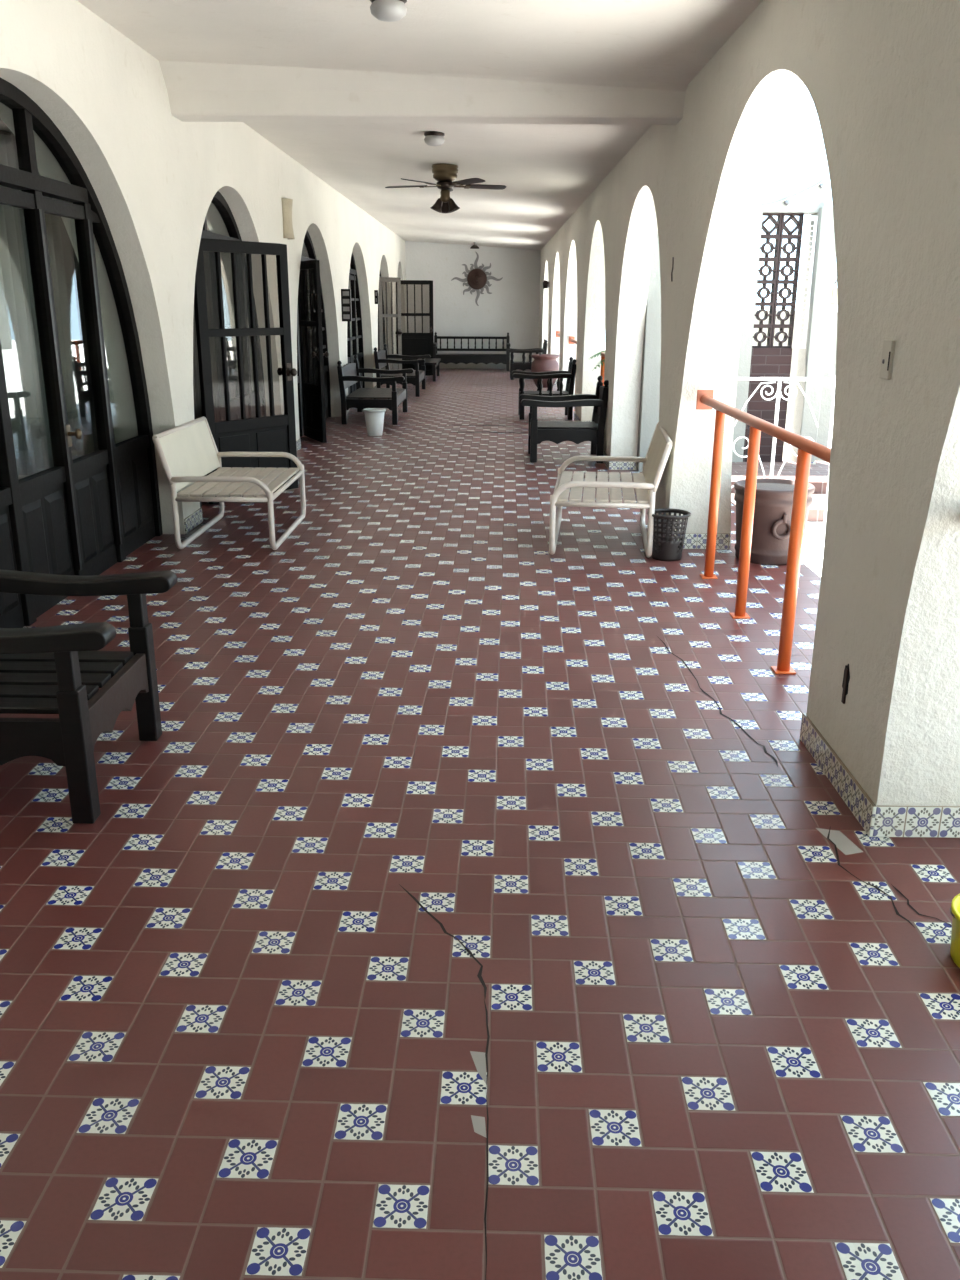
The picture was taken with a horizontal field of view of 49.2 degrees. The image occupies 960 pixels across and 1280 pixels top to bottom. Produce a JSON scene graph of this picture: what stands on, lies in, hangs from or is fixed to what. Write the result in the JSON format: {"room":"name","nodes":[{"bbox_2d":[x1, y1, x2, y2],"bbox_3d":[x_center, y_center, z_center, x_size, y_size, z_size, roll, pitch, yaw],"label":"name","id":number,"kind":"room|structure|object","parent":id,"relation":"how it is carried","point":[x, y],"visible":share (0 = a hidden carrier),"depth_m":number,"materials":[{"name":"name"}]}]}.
{"room":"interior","nodes":[
{"label":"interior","id":0,"kind":"room"},
{"bbox_2d":[0,119,301,454],"bbox_3d":[-3.726,-3.455,10.750,0.200,3.300,32.500,0,18,1],"label":"wall","id":1,"kind":"structure","parent":0,"point":[71,264],"depth_m":9.62,"materials":[{"name":"white paint"}]},
{"bbox_2d":[0,0,406,533],"bbox_3d":[-2.236,-3.491,10.722,0.420,3.200,32.500,0,18,1],"label":"wall","id":2,"kind":"structure","parent":0,"point":[155,176],"depth_m":7.05,"materials":[{"name":"beige paint"}]},
{"bbox_2d":[0,78,162,627],"bbox_3d":[-2.244,-1.406,5.267,0.165,2.550,3.640,0,18,1],"label":"door","id":3,"kind":"structure","parent":2,"relation":"in","point":[83,515],"depth_m":5.72,"materials":[{"name":"brown wood"}]},
{"bbox_2d":[184,508,202,533],"bbox_3d":[-2.069,-0.862,7.582,0.012,0.106,0.433,0,18,1],"label":"baseboard","id":4,"kind":"structure","parent":2,"relation":"attached to","point":[193,520],"depth_m":7.56,"materials":[{"name":"tile"}]},
{"bbox_2d":[194,191,297,506],"bbox_3d":[-1.909,-2.545,8.983,0.750,2.460,3.260,0,18,1],"label":"door","id":5,"kind":"structure","parent":2,"relation":"in","point":[244,425],"depth_m":8.63,"materials":[{"name":"brown wood"}]},
{"bbox_2d":[281,198,294,238],"bbox_3d":[-1.972,-4.345,10.834,0.094,0.382,0.245,0,18,1],"label":"wall sconce","id":6,"kind":"object","parent":2,"relation":"attached to","point":[288,233],"visible":1,"depth_m":10.76,"materials":[{"name":"ceramic"}]},
{"bbox_2d":[296,439,300,450],"bbox_3d":[-2.025,-2.067,11.350,0.012,0.106,0.950,0,18,1],"label":"baseboard","id":7,"kind":"structure","parent":2,"relation":"attached to","point":[298,442],"depth_m":11.65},
{"bbox_2d":[297,230,330,442],"bbox_3d":[-1.971,-3.866,13.097,0.530,2.470,3.480,0,18,1],"label":"door","id":8,"kind":"structure","parent":2,"relation":"in","point":[315,395],"depth_m":12.37,"materials":[{"name":"brown wood"}]},
{"bbox_2d":[341,289,351,320],"bbox_3d":[-1.911,-4.792,15.026,0.130,0.440,0.100,0,18,1],"label":"wall rack","id":9,"kind":"object","parent":2,"relation":"attached to","point":[345,293],"visible":1,"depth_m":14.99,"materials":[{"name":"black wood"}]},
{"bbox_2d":[347,252,364,394],"bbox_3d":[-2.150,-5.157,17.117,0.080,2.480,3.460,0,18,1],"label":"door","id":10,"kind":"structure","parent":2,"relation":"in","point":[355,334],"depth_m":17.78,"materials":[{"name":"brown wood"}]},
{"bbox_2d":[374,290,377,303],"bbox_3d":[-1.897,-6.280,19.223,0.060,0.240,0.100,0,18,1],"label":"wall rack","id":11,"kind":"object","parent":2,"relation":"attached to","point":[375,291],"visible":1,"depth_m":19.18,"materials":[{"name":"black wood"}]},
{"bbox_2d":[378,269,401,374],"bbox_3d":[-1.848,-6.449,21.163,0.590,2.480,3.200,0,18,1],"label":"door","id":12,"kind":"structure","parent":2,"relation":"in","point":[381,316],"depth_m":20.92,"materials":[{"name":"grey wood"}]},
{"bbox_2d":[396,280,433,375],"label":"door","id":13,"kind":"structure","parent":2,"relation":"in","point":[413,344],"depth_m":23.54,"materials":[{"name":"brown wood"}]},
{"bbox_2d":[77,0,762,249],"bbox_3d":[-1.019,-4.873,10.266,5.600,0.518,32.900,0,18,1],"label":"ceiling","id":14,"kind":"structure","parent":0,"point":[547,171],"depth_m":6.22,"materials":[{"name":"paint"}]},
{"bbox_2d":[370,0,406,21],"bbox_3d":[-0.432,-2.980,4.953,0.176,0.105,0.176,0,18,1],"label":"ceiling lamp","id":15,"kind":"object","parent":14,"relation":"attached to","point":[383,10],"visible":1,"depth_m":4.90,"materials":[{"name":"white glass"}]},
{"bbox_2d":[159,61,687,124],"bbox_3d":[-0.400,-3.539,6.768,3.458,0.385,0.488,3,18,8],"label":"beam","id":16,"kind":"structure","parent":14,"relation":"attached to","point":[197,92],"depth_m":6.72,"materials":[{"name":"paint"}]},
{"bbox_2d":[424,131,444,145],"bbox_3d":[-0.386,-4.237,8.887,0.176,0.105,0.176,0,18,1],"label":"ceiling lamp","id":17,"kind":"object","parent":14,"relation":"attached to","point":[432,138],"visible":1,"depth_m":8.82,"materials":[{"name":"white glass"}]},
{"bbox_2d":[385,163,505,212],"bbox_3d":[-0.365,-4.736,11.042,1.288,0.466,1.227,0,18,1],"label":"ceiling fan","id":18,"kind":"object","parent":14,"relation":"hanging from","point":[444,173],"visible":1,"depth_m":10.94,"materials":[{"name":"gold metal"}]},
{"bbox_2d":[470,242,478,248],"bbox_3d":[-0.122,-9.162,24.370,0.220,0.140,0.220,0,18,1],"label":"pendant lamp","id":19,"kind":"object","parent":14,"relation":"hanging from","point":[474,246],"visible":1,"depth_m":24.33,"materials":[{"name":"brown metal"}]},
{"bbox_2d":[405,241,540,368],"bbox_3d":[-0.771,-8.411,26.298,5.350,3.300,0.200,0,18,1],"label":"wall","id":20,"kind":"structure","parent":0,"point":[512,307],"depth_m":26.16,"materials":[{"name":"white paint"}]},
{"bbox_2d":[451,252,502,305],"bbox_3d":[-0.075,-8.929,25.960,1.287,1.287,0.105,0,18,1],"label":"sun ornament","id":21,"kind":"object","parent":20,"relation":"attached to","point":[477,278],"visible":1,"depth_m":25.97,"materials":[{"name":"metal"}]},
{"bbox_2d":[0,368,959,1279],"bbox_3d":[-0.766,-1.899,11.213,5.735,0.121,32.500,0,18,1],"label":"floor","id":22,"kind":"structure","parent":0,"point":[470,899],"depth_m":2.73,"materials":[{"name":"tile"}]},
{"bbox_2d":[0,131,84,479],"bbox_3d":[-2.711,-1.393,5.308,0.096,2.436,3.500,0,18,1],"label":"window glass","id":23,"kind":"object","parent":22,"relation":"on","point":[19,337],"visible":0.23,"depth_m":6.19,"materials":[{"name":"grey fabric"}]},
{"bbox_2d":[0,569,176,823],"bbox_3d":[-1.540,0.065,3.493,0.889,0.835,0.744,0,18,1],"label":"wooden armchair","id":24,"kind":"object","parent":22,"relation":"on","point":[61,670],"visible":1,"depth_m":3.37,"materials":[{"name":"black wood"}]},
{"bbox_2d":[193,225,220,421],"bbox_3d":[-2.589,-2.809,9.789,0.096,2.406,1.500,0,18,1],"label":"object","id":25,"kind":"object","parent":22,"relation":"on","point":[196,380],"visible":0.06,"depth_m":9.85,"materials":[{"name":"grey fabric"}]},
{"bbox_2d":[152,416,305,549],"bbox_3d":[-1.699,-1.115,7.317,0.746,0.752,1.218,0,18,1],"label":"armchair","id":26,"kind":"object","parent":22,"relation":"on","point":[187,452],"visible":1,"depth_m":7.11,"materials":[{"name":"beige paint"}]},
{"bbox_2d":[297,305,302,414],"bbox_3d":[-2.542,-4.117,13.911,0.096,2.386,1.350,0,18,1],"label":"curtain","id":27,"kind":"object","parent":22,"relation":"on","point":[297,305],"visible":0.02,"depth_m":14.57,"materials":[{"name":"brown fabric"}]},
{"bbox_2d":[363,408,385,435],"bbox_3d":[-1.302,-2.690,12.962,0.282,0.318,0.282,0,18,1],"label":"bucket","id":28,"kind":"object","parent":22,"relation":"on","point":[374,417],"visible":1,"depth_m":12.88,"materials":[{"name":"white plastic"}]},
{"bbox_2d":[337,355,413,424],"bbox_3d":[-1.443,-3.570,14.866,0.889,0.835,1.824,0,18,1],"label":"settee","id":29,"kind":"object","parent":22,"relation":"on","point":[361,398],"visible":1,"depth_m":14.11,"materials":[{"name":"black wood"}]},
{"bbox_2d":[374,344,430,396],"bbox_3d":[-1.393,-4.946,19.171,0.889,0.835,1.824,0,18,1],"label":"settee","id":30,"kind":"object","parent":22,"relation":"on","point":[381,357],"visible":0.87,"depth_m":18.42,"materials":[{"name":"black wood"}]},
{"bbox_2d":[413,358,440,380],"bbox_3d":[-1.146,-5.902,22.904,0.500,0.385,1.860,0,18,1],"label":"bench","id":31,"kind":"object","parent":22,"relation":"on","point":[428,361],"visible":0.7,"depth_m":22.42,"materials":[{"name":"black wood"}]},
{"bbox_2d":[434,332,509,370],"bbox_3d":[-0.209,-7.133,25.923,1.900,0.900,0.879,0,18,1],"label":"bench","id":32,"kind":"object","parent":22,"relation":"on","point":[445,358],"visible":0.84,"depth_m":25.71,"materials":[{"name":"black wood"}]},
{"bbox_2d":[506,339,547,379],"bbox_3d":[1.007,-6.130,22.912,0.889,0.835,0.724,0,18,1],"label":"wooden armchair","id":33,"kind":"object","parent":22,"relation":"on","point":[514,365],"visible":0.77,"depth_m":22.63,"materials":[{"name":"black wood"}]},
{"bbox_2d":[512,357,575,419],"bbox_3d":[0.906,-3.619,15.054,0.889,0.835,0.724,0,18,1],"label":"wooden armchair","id":34,"kind":"object","parent":22,"relation":"on","point":[570,374],"visible":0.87,"depth_m":14.78,"materials":[{"name":"black wood"}]},
{"bbox_2d":[531,354,558,387],"bbox_3d":[1.279,-5.295,20.656,0.560,0.620,0.560,0,18,1],"label":"clay pot","id":35,"kind":"object","parent":22,"relation":"on","point":[542,362],"visible":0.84,"depth_m":20.42,"materials":[{"name":"red ceramic"}]},
{"bbox_2d":[519,376,608,462],"bbox_3d":[0.864,-2.331,11.025,0.889,0.835,0.744,0,18,1],"label":"wooden armchair","id":36,"kind":"object","parent":22,"relation":"on","point":[557,432],"visible":1,"depth_m":10.75,"materials":[{"name":"black wood"}]},
{"bbox_2d":[569,336,576,410],"bbox_3d":[1.487,-4.045,16.027,0.100,1.060,2.786,0,18,1],"label":"handrail","id":37,"kind":"object","parent":22,"relation":"on","point":[572,340],"visible":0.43,"depth_m":16.81,"materials":[{"name":"orange metal"}]},
{"bbox_2d":[589,350,604,370],"bbox_3d":[1.789,-2.927,12.612,1.005,1.216,1.047,0,18,1],"label":"palm","id":38,"kind":"object","parent":22,"relation":"on","point":[599,353],"visible":0.12,"depth_m":12.28,"materials":[{"name":"green plant"}]},
{"bbox_2d":[600,352,604,385],"bbox_3d":[1.438,-2.680,11.815,0.090,1.025,1.530,0,18,1],"label":"handrail","id":39,"kind":"object","parent":22,"relation":"on","point":[602,353],"visible":0.05,"depth_m":12.32,"materials":[{"name":"orange metal"}]},
{"bbox_2d":[549,422,672,557],"bbox_3d":[0.882,-1.060,7.185,0.746,0.752,1.218,2,18,6],"label":"armchair","id":40,"kind":"object","parent":22,"relation":"on","point":[646,483],"visible":0.98,"depth_m":6.82,"materials":[{"name":"beige paint"}]},
{"bbox_2d":[647,508,690,560],"bbox_3d":[1.201,-0.671,6.712,0.274,0.298,0.274,0,18,1],"label":"basket","id":41,"kind":"object","parent":22,"relation":"on","point":[665,548],"visible":0.88,"depth_m":6.64,"materials":[{"name":"plastic"}]},
{"bbox_2d":[696,390,830,673],"bbox_3d":[1.362,-0.582,5.192,0.100,1.060,2.936,0,18,1],"label":"handrail","id":42,"kind":"object","parent":22,"relation":"on","point":[806,447],"visible":0.86,"depth_m":5.21,"materials":[{"name":"orange metal"}]},
{"bbox_2d":[734,478,814,564],"bbox_3d":[1.857,-0.755,6.697,0.496,0.478,0.497,0,18,1],"label":"planter","id":43,"kind":"object","parent":22,"relation":"on","point":[773,497],"visible":0.7,"depth_m":6.53,"materials":[{"name":"ceramic"}]},
{"bbox_2d":[950,893,959,967],"bbox_3d":[1.270,0.734,2.583,0.224,0.140,0.222,0,18,1],"label":"bucket","id":44,"kind":"object","parent":22,"relation":"on","point":[955,906],"visible":1,"depth_m":2.59,"materials":[{"name":"plastic"}]},
{"bbox_2d":[604,343,834,576],"bbox_3d":[16.137,-2.421,13.738,28.015,0.300,72.000,0,18,1],"label":"ground","id":45,"kind":"structure","parent":0,"point":[813,547],"depth_m":7.60,"materials":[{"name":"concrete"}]},
{"bbox_2d":[731,493,825,521],"bbox_3d":[3.695,-1.292,9.387,3.200,0.120,2.050,0,18,1],"label":"step","id":46,"kind":"structure","parent":45,"relation":"on","point":[816,510],"depth_m":8.48,"materials":[{"name":"brick"}]},
{"bbox_2d":[731,461,828,493],"bbox_3d":[3.700,-1.511,9.711,3.200,0.100,1.300,0,18,1],"label":"step","id":47,"kind":"structure","parent":46,"relation":"on","point":[818,475],"depth_m":9.60,"materials":[{"name":"brick"}]},
{"bbox_2d":[731,377,834,540],"bbox_3d":[2.859,-1.265,7.563,2.300,1.213,0.028,0,18,1],"label":"iron gate","id":48,"kind":"object","parent":45,"relation":"on","point":[778,394],"visible":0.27,"depth_m":7.43,"materials":[{"name":"white metal"}]},
{"bbox_2d":[752,310,836,460],"bbox_3d":[3.420,-3.152,12.707,0.160,1.600,5.000,0,18,1],"label":"wall","id":49,"kind":"structure","parent":45,"relation":"on","point":[830,358],"depth_m":10.43,"materials":[{"name":"white paint"}]},
{"bbox_2d":[636,169,827,471],"bbox_3d":[2.336,-2.921,9.963,1.555,2.820,0.250,0,18,1],"label":"wall","id":50,"kind":"structure","parent":0,"point":[781,184],"depth_m":9.79,"materials":[{"name":"white paint"}]},
{"bbox_2d":[610,461,635,469],"bbox_3d":[1.413,-1.733,10.360,0.250,0.106,0.012,0,18,1],"label":"baseboard","id":51,"kind":"structure","parent":50,"relation":"attached to","point":[614,465],"depth_m":10.36,"materials":[{"name":"tile"}]},
{"bbox_2d":[752,213,803,347],"bbox_3d":[2.765,-3.352,9.826,0.394,1.188,0.100,0,18,1],"label":"screen","id":52,"kind":"object","parent":50,"relation":"attached to","point":[780,224],"visible":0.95,"depth_m":9.78,"materials":[{"name":"metal"}]},
{"bbox_2d":[760,177,829,206],"bbox_3d":[2.844,-4.054,9.443,0.753,0.310,0.042,0,18,1],"label":"string lights","id":53,"kind":"object","parent":50,"relation":"attached to","point":[821,185],"visible":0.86,"depth_m":9.46,"materials":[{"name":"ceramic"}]},
{"bbox_2d":[794,216,817,348],"bbox_3d":[3.009,-3.296,9.700,0.100,1.160,0.030,0,18,1],"label":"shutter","id":54,"kind":"object","parent":50,"relation":"attached to","point":[808,218],"visible":1,"depth_m":9.68,"materials":[{"name":"white paint"}]},
{"bbox_2d":[539,0,959,805],"bbox_3d":[1.519,-3.461,10.688,0.430,3.200,32.500,0,18,1],"label":"wall","id":55,"kind":"structure","parent":0,"point":[881,78],"depth_m":3.43,"materials":[{"name":"white paint"}]},
{"bbox_2d":[543,280,549,288],"bbox_3d":[1.364,-7.346,21.679,0.140,0.165,0.120,0,18,1],"label":"wall lamp","id":56,"kind":"object","parent":55,"relation":"attached to","point":[546,284],"visible":1,"depth_m":21.64,"materials":[{"name":"brown metal"}]},
{"bbox_2d":[574,412,580,420],"bbox_3d":[1.327,-2.994,14.304,0.012,0.106,1.113,0,18,1],"label":"baseboard","id":57,"kind":"structure","parent":55,"relation":"attached to","point":[576,418],"depth_m":14.40,"materials":[{"name":"tile"}]},
{"bbox_2d":[603,451,610,469],"bbox_3d":[1.286,-1.866,10.775,0.012,0.106,0.882,0,18,1],"label":"baseboard","id":58,"kind":"structure","parent":55,"relation":"attached to","point":[607,463],"depth_m":10.60,"materials":[{"name":"tile"}]},
{"bbox_2d":[671,257,673,281],"bbox_3d":[1.257,-2.421,6.856,0.010,0.150,0.018,0,18,1],"label":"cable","id":59,"kind":"object","parent":55,"relation":"attached to","point":[672,257],"visible":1,"depth_m":6.84,"materials":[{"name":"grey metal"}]},
{"bbox_2d":[674,533,730,548],"bbox_3d":[1.459,-0.659,7.002,0.420,0.106,0.012,0,18,1],"label":"baseboard","id":60,"kind":"structure","parent":55,"relation":"attached to","point":[692,540],"depth_m":7.00,"materials":[{"name":"tile"}]},
{"bbox_2d":[800,713,876,836],"bbox_3d":[1.203,0.438,3.566,0.012,0.106,0.767,0,18,1],"label":"baseboard","id":61,"kind":"structure","parent":55,"relation":"attached to","point":[852,793],"depth_m":3.49,"materials":[{"name":"tile"}]},
{"bbox_2d":[841,664,849,703],"bbox_3d":[1.208,0.143,3.468,0.007,0.138,0.056,0,18,1],"label":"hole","id":62,"kind":"object","parent":55,"relation":"attached to","point":[846,677],"visible":1,"depth_m":3.46,"materials":[{"name":"metal"}]},
{"bbox_2d":[879,340,894,379],"bbox_3d":[1.207,-0.833,3.116,0.015,0.112,0.072,0,18,1],"label":"light switch","id":63,"kind":"object","parent":55,"relation":"attached to","point":[888,345],"visible":1,"depth_m":3.10,"materials":[{"name":"beige plastic"}]},
{"bbox_2d":[873,805,959,837],"bbox_3d":[1.415,0.554,3.204,0.420,0.106,0.012,0,18,1],"label":"baseboard","id":64,"kind":"structure","parent":55,"relation":"attached to","point":[890,820],"depth_m":3.20,"materials":[{"name":"tile"}]},
{"bbox_2d":[743,348,792,461],"bbox_3d":[2.755,-2.177,10.186,0.390,1.270,0.170,0,18,1],"label":"brick wall","id":65,"kind":"structure","parent":0,"point":[765,362],"depth_m":10.04,"materials":[{"name":"brown brick"}]},
{"bbox_2d":[788,207,835,463],"bbox_3d":[3.150,-2.747,9.957,0.165,2.500,0.350,0,18,1],"label":"wall column","id":66,"kind":"structure","parent":0,"point":[811,359],"depth_m":9.77,"materials":[{"name":"white paint"}]},
{"bbox_3d":[3.356,-3.372,9.635,0.260,0.328,0.016,0,18,1],"label":"bracket","id":67,"kind":"object","parent":66,"relation":"attached to","visible":0},
{"bbox_2d":[830,281,837,304],"bbox_3d":[3.273,-3.197,9.675,0.136,0.210,0.136,0,18,1],"label":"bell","id":68,"kind":"object","parent":67,"relation":"hanging from","point":[834,290],"visible":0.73,"depth_m":9.65,"materials":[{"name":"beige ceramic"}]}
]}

